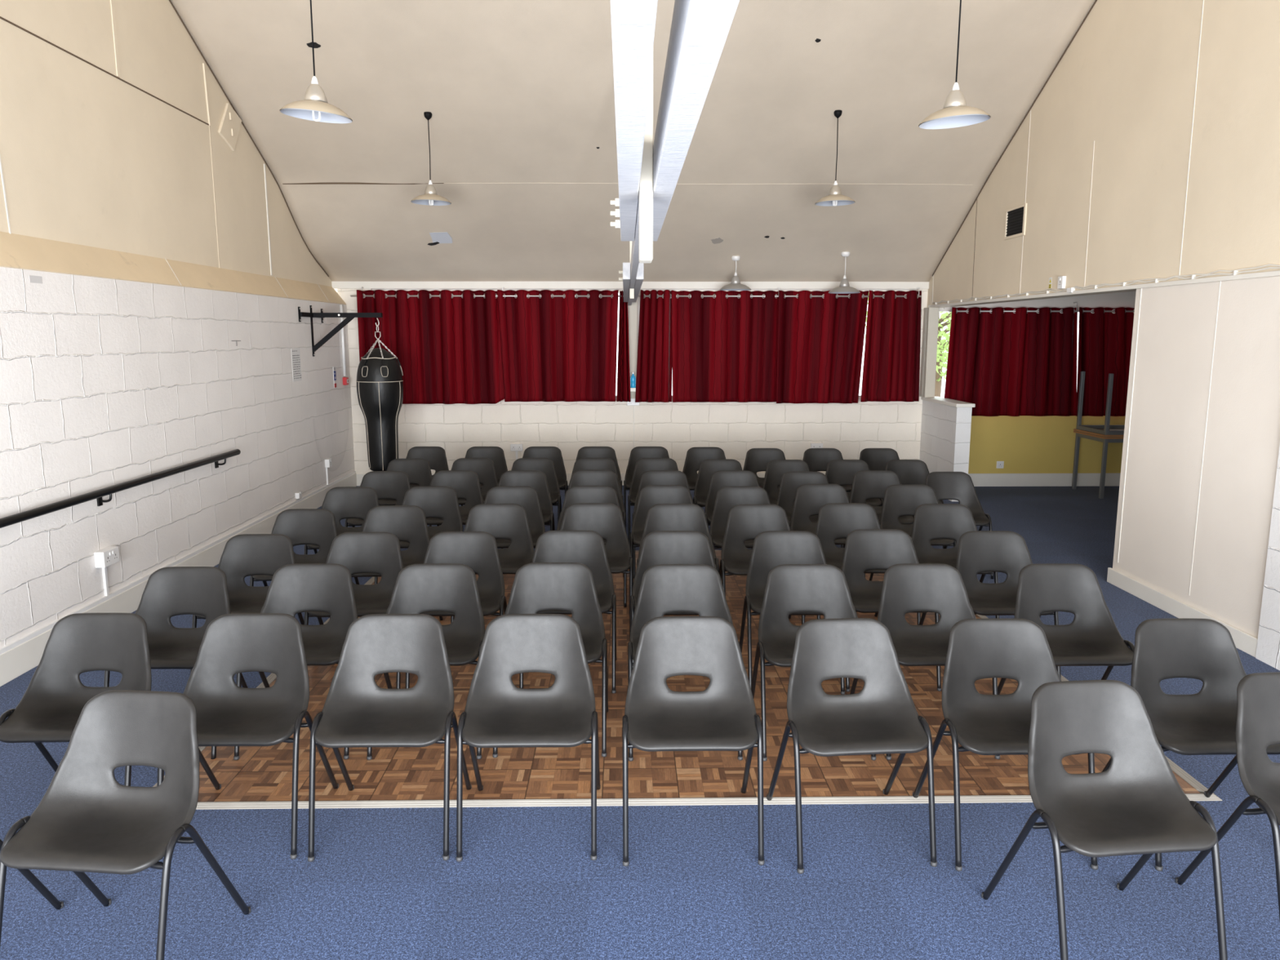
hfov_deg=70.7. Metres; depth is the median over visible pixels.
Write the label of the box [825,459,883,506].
chair
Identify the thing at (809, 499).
chair
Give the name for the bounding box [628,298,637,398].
trim
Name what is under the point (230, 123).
hatch
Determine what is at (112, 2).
trim
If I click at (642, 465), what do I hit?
chair
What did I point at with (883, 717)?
chair
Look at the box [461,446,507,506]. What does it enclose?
chair
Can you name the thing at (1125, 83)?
wall
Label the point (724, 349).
curtain
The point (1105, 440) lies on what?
table
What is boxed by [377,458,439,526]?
chair
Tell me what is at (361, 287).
curtain rod
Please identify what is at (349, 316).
wall bracket
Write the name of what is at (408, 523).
chair
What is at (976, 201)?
trim
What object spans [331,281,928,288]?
trim
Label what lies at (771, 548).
chair
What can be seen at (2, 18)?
trim
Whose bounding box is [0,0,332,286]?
wall
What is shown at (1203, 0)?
trim
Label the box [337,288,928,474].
wall
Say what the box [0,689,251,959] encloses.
chair
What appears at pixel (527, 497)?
chair
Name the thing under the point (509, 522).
chair
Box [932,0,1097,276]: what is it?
trim
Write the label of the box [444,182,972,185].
trim
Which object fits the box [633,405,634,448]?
trim
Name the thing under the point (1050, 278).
warning label
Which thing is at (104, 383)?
wall
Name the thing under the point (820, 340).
curtain
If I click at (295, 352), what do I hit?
paper notice
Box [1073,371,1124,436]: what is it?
table
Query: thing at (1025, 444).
wall
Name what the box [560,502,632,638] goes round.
chair
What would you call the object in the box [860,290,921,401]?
curtain
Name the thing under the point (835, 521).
chair
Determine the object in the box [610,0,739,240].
roof beam
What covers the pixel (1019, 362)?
curtain
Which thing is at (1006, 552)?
chair
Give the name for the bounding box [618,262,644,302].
roof beam
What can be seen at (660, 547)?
chair
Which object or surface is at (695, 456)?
chair
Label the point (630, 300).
roof beam
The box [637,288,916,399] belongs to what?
window
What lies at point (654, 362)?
curtain
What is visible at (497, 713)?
chair
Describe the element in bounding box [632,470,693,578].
chair
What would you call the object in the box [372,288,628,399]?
window
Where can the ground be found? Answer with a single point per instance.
(943, 384)
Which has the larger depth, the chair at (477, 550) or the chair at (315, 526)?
the chair at (315, 526)
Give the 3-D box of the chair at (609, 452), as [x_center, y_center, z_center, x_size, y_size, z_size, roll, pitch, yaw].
[-0.416,0.081,8.614,0.494,0.764,0.492,0,9,-1]
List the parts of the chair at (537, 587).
leg, seat frame, leg, leg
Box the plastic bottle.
[630,372,635,387]
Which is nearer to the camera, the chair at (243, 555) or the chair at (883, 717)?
the chair at (883, 717)
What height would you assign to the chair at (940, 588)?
0.764 m
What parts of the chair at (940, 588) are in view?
leg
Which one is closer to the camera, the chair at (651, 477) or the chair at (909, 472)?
the chair at (651, 477)
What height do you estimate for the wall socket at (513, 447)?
0.086 m
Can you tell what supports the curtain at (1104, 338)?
hanging from the curtain rod at (1077, 310)
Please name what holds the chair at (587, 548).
on the floor
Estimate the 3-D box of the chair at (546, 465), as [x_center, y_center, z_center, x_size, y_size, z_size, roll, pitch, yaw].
[-0.925,0.217,7.760,0.494,0.780,0.515,0,7,-1]
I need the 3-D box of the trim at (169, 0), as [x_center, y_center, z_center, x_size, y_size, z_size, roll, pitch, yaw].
[-3.572,-3.485,7.181,0.012,3.266,6.204,0,9,-1]
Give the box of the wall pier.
[1255,444,1279,670]
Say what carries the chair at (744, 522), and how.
on the floor
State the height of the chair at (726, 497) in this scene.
0.764 m
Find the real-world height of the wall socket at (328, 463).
0.090 m
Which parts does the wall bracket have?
wall plate, wall plate, arm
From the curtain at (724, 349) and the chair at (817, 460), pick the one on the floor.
the chair at (817, 460)
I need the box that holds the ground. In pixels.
[615,366,1077,397]
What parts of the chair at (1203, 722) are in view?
leg, leg, seat frame, leg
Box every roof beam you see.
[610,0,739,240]
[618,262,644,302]
[628,293,632,305]
[629,193,639,288]
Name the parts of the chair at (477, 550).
leg, seat frame, leg, leg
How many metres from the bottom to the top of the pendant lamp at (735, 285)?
0.376 m
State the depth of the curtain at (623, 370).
10.72 m
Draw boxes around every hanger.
[629,240,634,298]
[639,51,653,262]
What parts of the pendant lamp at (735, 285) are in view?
lamp shade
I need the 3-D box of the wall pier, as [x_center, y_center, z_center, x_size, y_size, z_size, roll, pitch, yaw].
[3.662,0.437,1.990,0.195,2.147,6.070,0,9,-1]
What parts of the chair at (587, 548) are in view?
leg, leg, leg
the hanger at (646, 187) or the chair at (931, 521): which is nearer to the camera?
the hanger at (646, 187)
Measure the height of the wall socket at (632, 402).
0.085 m
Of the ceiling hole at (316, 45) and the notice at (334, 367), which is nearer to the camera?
the ceiling hole at (316, 45)
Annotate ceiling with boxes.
[170,0,1095,293]
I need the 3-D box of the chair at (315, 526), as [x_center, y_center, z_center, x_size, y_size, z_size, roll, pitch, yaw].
[-2.057,0.584,5.472,0.494,0.764,0.492,0,9,-1]
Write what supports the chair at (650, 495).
on the floor
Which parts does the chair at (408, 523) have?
leg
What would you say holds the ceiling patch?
attached to the ceiling
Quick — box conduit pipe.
[339,304,346,376]
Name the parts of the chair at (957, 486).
leg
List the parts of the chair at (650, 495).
leg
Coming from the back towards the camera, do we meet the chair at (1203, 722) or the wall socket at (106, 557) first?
the wall socket at (106, 557)
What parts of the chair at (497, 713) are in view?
leg, leg, seat frame, leg, leg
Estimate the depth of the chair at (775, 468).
7.76 m
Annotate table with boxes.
[1071,430,1123,498]
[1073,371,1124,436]
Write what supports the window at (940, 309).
in the wall at (1025, 444)
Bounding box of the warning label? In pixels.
[1048,277,1052,290]
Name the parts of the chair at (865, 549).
leg, leg, leg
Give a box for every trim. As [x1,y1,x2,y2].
[0,16,208,125]
[0,155,11,234]
[0,231,346,304]
[110,0,120,77]
[168,0,328,276]
[202,62,211,125]
[208,125,219,266]
[263,164,272,275]
[282,182,444,184]
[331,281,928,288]
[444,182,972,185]
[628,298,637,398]
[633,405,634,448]
[919,307,938,397]
[920,396,975,407]
[928,263,1279,307]
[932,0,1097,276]
[972,200,977,293]
[1019,110,1031,293]
[1084,140,1094,288]
[1116,288,1142,562]
[1178,0,1204,275]
[1188,280,1221,595]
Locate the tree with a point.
(942, 344)
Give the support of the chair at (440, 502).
on the floor
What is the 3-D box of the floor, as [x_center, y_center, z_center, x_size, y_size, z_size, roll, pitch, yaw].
[2.669,1.070,5.154,13.300,0.137,12.750,0,9,-1]
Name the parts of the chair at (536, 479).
leg, leg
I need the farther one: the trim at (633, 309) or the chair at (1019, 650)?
the trim at (633, 309)
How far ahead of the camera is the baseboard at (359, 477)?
11.05 m
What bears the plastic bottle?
on the window ledge
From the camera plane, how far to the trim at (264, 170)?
8.72 m
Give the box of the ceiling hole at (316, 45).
[306,42,320,48]
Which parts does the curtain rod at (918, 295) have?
rod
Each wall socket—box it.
[93,546,119,568]
[295,491,302,498]
[324,458,332,467]
[510,444,522,451]
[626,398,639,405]
[810,443,822,448]
[995,461,1004,468]
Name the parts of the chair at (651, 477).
leg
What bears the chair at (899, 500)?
on the floor
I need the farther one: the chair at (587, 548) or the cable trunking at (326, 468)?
the cable trunking at (326, 468)
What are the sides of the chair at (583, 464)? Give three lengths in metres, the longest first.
0.780 x 0.515 x 0.494 m
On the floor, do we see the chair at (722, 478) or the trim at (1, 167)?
the chair at (722, 478)
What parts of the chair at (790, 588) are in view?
leg, leg, seat frame, leg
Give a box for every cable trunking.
[102,567,109,595]
[325,467,328,484]
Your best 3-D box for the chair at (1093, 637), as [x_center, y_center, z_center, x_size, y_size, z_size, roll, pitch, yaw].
[1.927,0.794,4.074,0.495,0.764,0.496,0,9,-1]
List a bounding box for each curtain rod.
[350,287,623,297]
[637,287,921,297]
[948,302,1134,311]
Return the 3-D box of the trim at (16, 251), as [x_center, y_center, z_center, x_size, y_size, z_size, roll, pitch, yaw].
[-3.474,-1.210,4.676,0.201,0.251,12.130,0,9,-1]
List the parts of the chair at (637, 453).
leg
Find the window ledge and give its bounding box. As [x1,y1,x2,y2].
[630,387,635,391]
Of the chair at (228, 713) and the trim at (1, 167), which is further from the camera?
the trim at (1, 167)
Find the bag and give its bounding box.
[355,318,403,471]
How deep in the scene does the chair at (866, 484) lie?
7.06 m
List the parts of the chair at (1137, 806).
leg, seat frame, leg, leg, leg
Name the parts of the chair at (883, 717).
leg, leg, seat frame, leg, leg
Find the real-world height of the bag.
1.630 m
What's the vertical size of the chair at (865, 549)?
0.764 m
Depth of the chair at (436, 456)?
8.71 m
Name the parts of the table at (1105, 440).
leg, leg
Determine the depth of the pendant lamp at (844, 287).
10.21 m
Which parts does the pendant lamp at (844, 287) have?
lamp shade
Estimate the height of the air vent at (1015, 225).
0.280 m
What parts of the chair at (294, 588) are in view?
leg, leg, leg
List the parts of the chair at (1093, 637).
leg, leg, leg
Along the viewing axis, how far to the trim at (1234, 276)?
6.38 m
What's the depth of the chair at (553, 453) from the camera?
8.70 m
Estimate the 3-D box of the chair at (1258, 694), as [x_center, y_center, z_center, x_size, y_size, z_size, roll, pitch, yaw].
[2.066,1.019,2.762,0.495,0.764,0.496,-1,9,-4]
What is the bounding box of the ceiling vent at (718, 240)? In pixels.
[711,237,723,244]
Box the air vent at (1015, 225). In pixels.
[1003,203,1026,239]
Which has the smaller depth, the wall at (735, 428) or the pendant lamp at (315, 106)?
the pendant lamp at (315, 106)
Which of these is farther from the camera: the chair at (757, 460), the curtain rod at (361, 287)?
the curtain rod at (361, 287)
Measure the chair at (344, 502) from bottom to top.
0.764 m
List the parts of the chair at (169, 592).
leg, leg, leg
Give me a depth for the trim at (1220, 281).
5.64 m
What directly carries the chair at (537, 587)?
on the floor
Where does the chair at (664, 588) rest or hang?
on the floor
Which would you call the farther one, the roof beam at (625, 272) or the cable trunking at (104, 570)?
the roof beam at (625, 272)
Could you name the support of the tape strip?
attached to the wall at (104, 383)
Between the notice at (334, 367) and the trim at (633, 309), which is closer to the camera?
the notice at (334, 367)
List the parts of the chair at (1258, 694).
leg, seat frame, leg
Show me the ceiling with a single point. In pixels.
(513, 91)
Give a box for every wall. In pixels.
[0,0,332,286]
[0,266,355,648]
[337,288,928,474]
[919,0,1279,637]
[943,290,1136,473]
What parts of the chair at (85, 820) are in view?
leg, leg, leg, seat frame, leg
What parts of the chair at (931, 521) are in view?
leg, leg, leg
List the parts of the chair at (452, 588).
leg, leg, seat frame, leg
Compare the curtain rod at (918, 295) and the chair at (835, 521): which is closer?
the chair at (835, 521)
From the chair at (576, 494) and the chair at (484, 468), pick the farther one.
the chair at (484, 468)
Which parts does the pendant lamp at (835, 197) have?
lamp shade, bulb, cord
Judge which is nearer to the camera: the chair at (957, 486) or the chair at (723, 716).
the chair at (723, 716)
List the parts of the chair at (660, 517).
leg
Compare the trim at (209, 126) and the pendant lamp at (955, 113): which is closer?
the pendant lamp at (955, 113)
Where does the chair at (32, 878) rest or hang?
on the floor
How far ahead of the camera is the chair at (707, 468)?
7.79 m
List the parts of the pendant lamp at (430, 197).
cord, lamp shade, bulb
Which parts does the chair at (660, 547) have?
leg, leg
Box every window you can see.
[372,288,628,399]
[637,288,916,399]
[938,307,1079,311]
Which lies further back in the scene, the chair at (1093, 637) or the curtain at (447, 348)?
the curtain at (447, 348)
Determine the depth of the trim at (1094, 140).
7.03 m
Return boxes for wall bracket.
[297,305,382,356]
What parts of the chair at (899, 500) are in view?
leg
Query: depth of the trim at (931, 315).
10.73 m
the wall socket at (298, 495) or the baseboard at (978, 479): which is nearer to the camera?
the wall socket at (298, 495)
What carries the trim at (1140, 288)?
attached to the wall at (1125, 83)
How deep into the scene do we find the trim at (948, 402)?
10.20 m
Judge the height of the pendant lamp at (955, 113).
2.671 m
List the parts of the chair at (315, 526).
leg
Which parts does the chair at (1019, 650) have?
leg, leg, seat frame, leg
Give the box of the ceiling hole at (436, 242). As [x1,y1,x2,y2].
[427,241,439,245]
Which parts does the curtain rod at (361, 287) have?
rod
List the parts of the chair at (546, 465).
leg, leg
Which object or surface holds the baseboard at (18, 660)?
attached to the wall at (104, 383)
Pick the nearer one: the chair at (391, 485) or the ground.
the chair at (391, 485)
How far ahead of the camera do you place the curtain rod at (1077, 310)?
10.57 m
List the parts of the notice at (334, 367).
blue panel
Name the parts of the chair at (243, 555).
leg, leg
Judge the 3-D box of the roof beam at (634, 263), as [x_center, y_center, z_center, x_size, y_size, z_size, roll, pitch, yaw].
[-0.026,-1.251,5.026,0.036,0.120,4.880,0,9,-1]
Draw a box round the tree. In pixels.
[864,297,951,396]
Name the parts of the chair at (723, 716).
leg, leg, seat frame, leg, leg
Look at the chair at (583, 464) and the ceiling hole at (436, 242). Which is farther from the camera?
the ceiling hole at (436, 242)
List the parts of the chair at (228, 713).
leg, leg, seat frame, leg, leg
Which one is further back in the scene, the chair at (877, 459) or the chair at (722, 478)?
the chair at (877, 459)
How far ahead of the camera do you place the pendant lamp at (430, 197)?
8.11 m
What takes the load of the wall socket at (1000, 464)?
attached to the wall at (1025, 444)
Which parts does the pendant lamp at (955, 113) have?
lamp shade, cord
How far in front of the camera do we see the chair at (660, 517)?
5.66 m
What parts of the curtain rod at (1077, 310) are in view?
rod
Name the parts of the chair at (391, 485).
leg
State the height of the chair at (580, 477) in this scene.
0.764 m
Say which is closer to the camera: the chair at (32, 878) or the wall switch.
the chair at (32, 878)
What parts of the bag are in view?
chain, chain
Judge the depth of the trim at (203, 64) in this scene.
7.44 m
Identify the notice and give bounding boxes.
[290,347,302,382]
[333,366,336,387]
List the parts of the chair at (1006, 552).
leg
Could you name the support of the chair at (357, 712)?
on the floor
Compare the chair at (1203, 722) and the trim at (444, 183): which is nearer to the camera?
the chair at (1203, 722)
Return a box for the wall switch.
[1057,275,1066,288]
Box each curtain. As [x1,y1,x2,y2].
[356,289,504,404]
[497,289,618,401]
[616,290,631,401]
[635,289,673,402]
[671,290,778,402]
[776,290,868,403]
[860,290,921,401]
[943,306,1077,416]
[1075,306,1134,416]
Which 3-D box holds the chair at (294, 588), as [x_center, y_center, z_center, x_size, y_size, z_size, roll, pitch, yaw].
[-1.509,0.794,4.074,0.495,0.764,0.496,0,9,-1]
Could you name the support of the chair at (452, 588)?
on the floor
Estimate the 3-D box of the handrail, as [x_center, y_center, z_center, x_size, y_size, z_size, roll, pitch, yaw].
[-3.305,0.466,3.376,0.099,0.121,8.427,0,9,-1]
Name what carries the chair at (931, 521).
on the floor
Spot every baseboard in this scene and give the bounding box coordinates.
[0,473,356,686]
[355,472,825,486]
[968,472,1120,486]
[1106,567,1257,657]
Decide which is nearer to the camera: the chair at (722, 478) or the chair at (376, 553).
the chair at (376, 553)
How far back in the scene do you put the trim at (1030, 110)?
8.13 m
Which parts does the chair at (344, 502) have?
leg, leg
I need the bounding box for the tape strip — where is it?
[29,275,42,283]
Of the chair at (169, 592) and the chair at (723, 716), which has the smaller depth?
the chair at (723, 716)
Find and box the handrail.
[0,448,240,528]
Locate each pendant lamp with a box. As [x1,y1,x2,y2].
[279,0,352,123]
[410,111,451,205]
[720,255,751,290]
[814,110,855,206]
[828,251,860,293]
[918,0,991,128]
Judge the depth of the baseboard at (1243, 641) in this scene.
5.96 m
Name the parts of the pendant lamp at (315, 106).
cord, lamp shade, bulb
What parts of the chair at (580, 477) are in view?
leg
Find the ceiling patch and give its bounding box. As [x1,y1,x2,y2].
[429,231,452,243]
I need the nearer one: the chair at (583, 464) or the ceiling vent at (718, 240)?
the chair at (583, 464)
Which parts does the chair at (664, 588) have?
leg, leg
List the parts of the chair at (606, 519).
leg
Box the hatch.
[217,102,241,151]
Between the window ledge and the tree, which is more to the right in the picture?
the tree
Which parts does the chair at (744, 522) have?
leg, leg, seat frame, leg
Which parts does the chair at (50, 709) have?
leg, leg, leg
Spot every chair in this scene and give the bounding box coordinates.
[0,613,151,786]
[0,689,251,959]
[0,839,63,909]
[103,566,248,759]
[157,613,338,859]
[190,533,304,673]
[233,563,357,759]
[249,508,337,617]
[304,486,379,584]
[304,532,404,688]
[307,613,471,862]
[345,471,410,548]
[351,505,443,620]
[366,563,484,759]
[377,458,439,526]
[399,486,462,548]
[405,446,448,488]
[405,531,506,688]
[426,470,483,524]
[439,457,497,525]
[450,503,533,623]
[456,613,600,862]
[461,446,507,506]
[484,486,545,547]
[492,562,608,757]
[497,470,555,530]
[501,457,561,548]
[519,530,617,693]
[522,446,568,495]
[556,485,626,607]
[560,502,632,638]
[567,457,623,502]
[568,470,626,577]
[575,446,622,489]
[622,616,764,866]
[623,446,669,512]
[627,457,678,546]
[627,564,742,761]
[630,484,693,585]
[630,530,716,662]
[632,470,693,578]
[636,503,719,573]
[682,447,725,490]
[693,458,752,549]
[704,470,759,525]
[709,486,770,548]
[719,504,804,624]
[739,530,844,694]
[742,448,786,488]
[751,564,875,761]
[762,459,809,504]
[766,617,937,873]
[776,471,844,547]
[790,484,865,577]
[802,448,852,492]
[804,502,886,619]
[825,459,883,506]
[840,528,941,691]
[844,470,914,547]
[859,448,899,470]
[869,484,955,581]
[877,563,999,759]
[880,459,944,548]
[911,503,999,625]
[912,617,1097,871]
[924,471,993,578]
[955,530,1061,678]
[981,680,1227,959]
[997,563,1134,694]
[1102,617,1279,871]
[1175,671,1279,919]
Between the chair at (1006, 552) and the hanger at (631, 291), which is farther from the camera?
the hanger at (631, 291)
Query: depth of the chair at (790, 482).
6.99 m
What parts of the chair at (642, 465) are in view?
leg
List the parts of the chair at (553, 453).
leg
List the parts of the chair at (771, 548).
leg, leg, seat frame, leg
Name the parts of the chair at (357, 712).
leg, leg, seat frame, leg, leg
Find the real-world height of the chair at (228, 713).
0.788 m
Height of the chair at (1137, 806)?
0.764 m
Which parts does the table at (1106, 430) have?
leg, leg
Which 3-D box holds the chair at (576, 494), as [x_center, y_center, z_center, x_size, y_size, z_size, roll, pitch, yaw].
[-0.339,0.446,6.247,0.494,0.764,0.492,0,9,-1]
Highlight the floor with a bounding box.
[0,485,1279,959]
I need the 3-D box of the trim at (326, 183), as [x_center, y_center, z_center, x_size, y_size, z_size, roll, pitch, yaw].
[-2.754,-2.951,8.982,1.600,0.019,0.042,0,9,-1]
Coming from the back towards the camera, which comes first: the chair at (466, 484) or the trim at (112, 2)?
the chair at (466, 484)
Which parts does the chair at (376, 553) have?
leg, leg, leg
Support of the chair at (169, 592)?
on the floor
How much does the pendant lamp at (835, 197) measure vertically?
0.823 m
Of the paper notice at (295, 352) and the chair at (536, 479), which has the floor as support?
the chair at (536, 479)
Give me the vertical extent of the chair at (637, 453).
0.764 m
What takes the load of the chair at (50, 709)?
on the floor
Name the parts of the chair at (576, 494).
leg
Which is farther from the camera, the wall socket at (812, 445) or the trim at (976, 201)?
the wall socket at (812, 445)
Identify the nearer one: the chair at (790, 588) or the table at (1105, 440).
the chair at (790, 588)
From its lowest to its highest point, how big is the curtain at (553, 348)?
1.310 m

